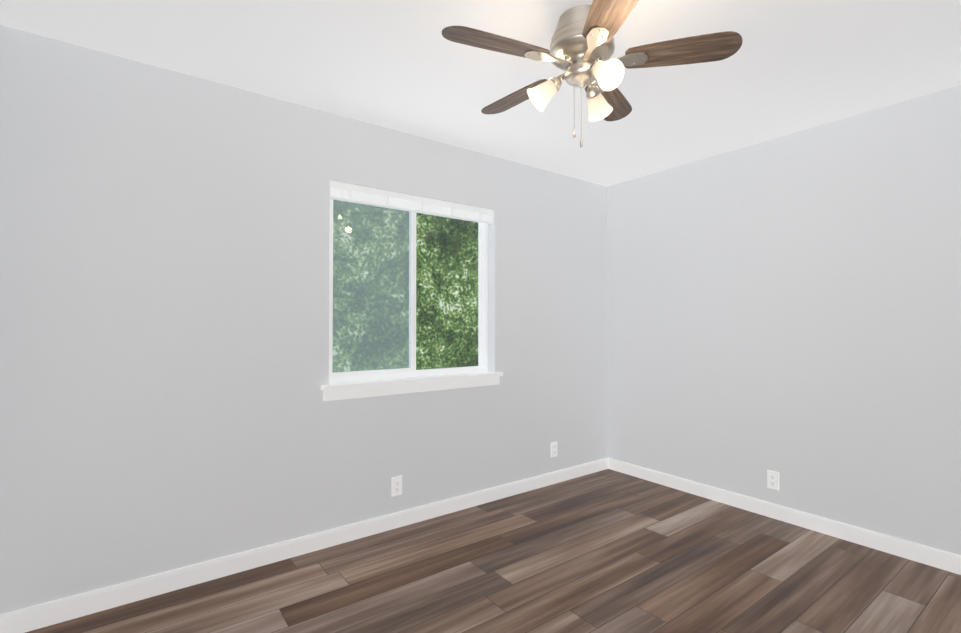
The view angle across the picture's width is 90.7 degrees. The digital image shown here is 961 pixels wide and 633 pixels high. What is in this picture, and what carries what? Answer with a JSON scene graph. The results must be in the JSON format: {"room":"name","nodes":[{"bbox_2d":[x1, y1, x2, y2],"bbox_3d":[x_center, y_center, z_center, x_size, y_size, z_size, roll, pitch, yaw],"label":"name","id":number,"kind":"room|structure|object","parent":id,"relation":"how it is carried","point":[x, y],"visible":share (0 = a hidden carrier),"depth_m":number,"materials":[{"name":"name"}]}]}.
{"room":"empty bedroom","nodes":[
{"label":"empty bedroom","id":0,"kind":"room"},
{"bbox_2d":[0,25,607,613],"bbox_3d":[-0.462,0.071,3.066,4.095,2.440,0.165,1,-1,-36],"label":"wall","id":1,"kind":"structure","parent":0,"point":[164,307],"depth_m":2.34,"materials":[{"name":"grey paint"}]},
{"bbox_2d":[0,458,607,632],"bbox_3d":[-0.408,1.244,2.974,3.765,0.092,0.014,1,-1,-36],"label":"baseboard","id":2,"kind":"structure","parent":1,"relation":"attached to","point":[31,618],"depth_m":2.41,"materials":[{"name":"white wood"}]},
{"bbox_2d":[392,476,401,496],"bbox_3d":[-0.510,1.038,2.906,0.070,0.115,0.008,1,-1,-36],"label":"electrical outlet","id":3,"kind":"object","parent":1,"relation":"attached to","point":[396,485],"visible":1,"depth_m":2.90,"materials":[{"name":"white plastic"}]},
{"bbox_2d":[329,180,493,382],"bbox_3d":[-0.423,-0.189,3.098,1.190,1.160,0.155,1,-1,-36],"label":"window","id":4,"kind":"structure","parent":1,"relation":"in","point":[342,192],"depth_m":3.04,"materials":[{"name":"white plastic"}]},
{"bbox_2d":[321,371,502,400],"bbox_3d":[-0.388,0.434,3.040,1.280,0.088,0.123,1,-1,-36],"label":"window sill","id":5,"kind":"structure","parent":1,"relation":"attached to","point":[362,389],"depth_m":2.94,"materials":[{"name":"white wood"}]},
{"bbox_2d":[551,442,556,457],"bbox_3d":[0.577,1.040,3.710,0.070,0.115,0.008,1,-1,-36],"label":"electrical outlet","id":6,"kind":"object","parent":1,"relation":"attached to","point":[553,449],"visible":1,"depth_m":3.71,"materials":[{"name":"white plastic"}]},
{"bbox_2d":[0,0,960,186],"bbox_3d":[0.479,-1.220,1.814,4.095,0.100,3.330,1,-1,-36],"label":"ceiling","id":7,"kind":"structure","parent":0,"point":[786,68],"depth_m":2.18,"materials":[{"name":"white paint"}]},
{"bbox_2d":[442,0,742,147],"bbox_3d":[0.365,-0.908,1.887,1.090,0.521,1.063,1,-1,-36],"label":"ceiling fan","id":8,"kind":"object","parent":7,"relation":"hanging from","point":[581,51],"visible":1,"depth_m":1.78,"materials":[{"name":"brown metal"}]},
{"bbox_2d":[25,469,960,632],"bbox_3d":[0.479,1.320,1.772,4.095,0.100,3.330,1,-1,-36],"label":"floor","id":9,"kind":"structure","parent":0,"point":[608,551],"depth_m":2.29,"materials":[{"name":"brown wood"}]},
{"bbox_2d":[607,85,960,554],"bbox_3d":[2.108,0.068,2.895,0.165,2.440,3.165,1,-1,-36],"label":"wall","id":10,"kind":"structure","parent":0,"point":[787,307],"depth_m":2.90,"materials":[{"name":"grey paint"}]},
{"bbox_2d":[767,470,778,490],"bbox_3d":[1.877,1.051,3.046,0.008,0.115,0.070,1,-1,-36],"label":"electrical outlet","id":11,"kind":"object","parent":10,"relation":"attached to","point":[772,479],"visible":1,"depth_m":3.04,"materials":[{"name":"white plastic"}]},
{"bbox_2d":[608,457,960,574],"bbox_3d":[1.987,1.242,2.889,0.014,0.092,3.000,1,-1,-36],"label":"baseboard","id":12,"kind":"structure","parent":10,"relation":"attached to","point":[932,557],"depth_m":2.88,"materials":[{"name":"white wood"}]},
{"label":"outside","id":13,"kind":"structure","parent":0,"visible":0},
{"bbox_2d":[332,200,477,371],"bbox_3d":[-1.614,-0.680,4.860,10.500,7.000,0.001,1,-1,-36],"label":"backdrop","id":14,"kind":"structure","parent":13,"point":[446,297],"depth_m":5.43,"materials":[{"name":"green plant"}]}
]}

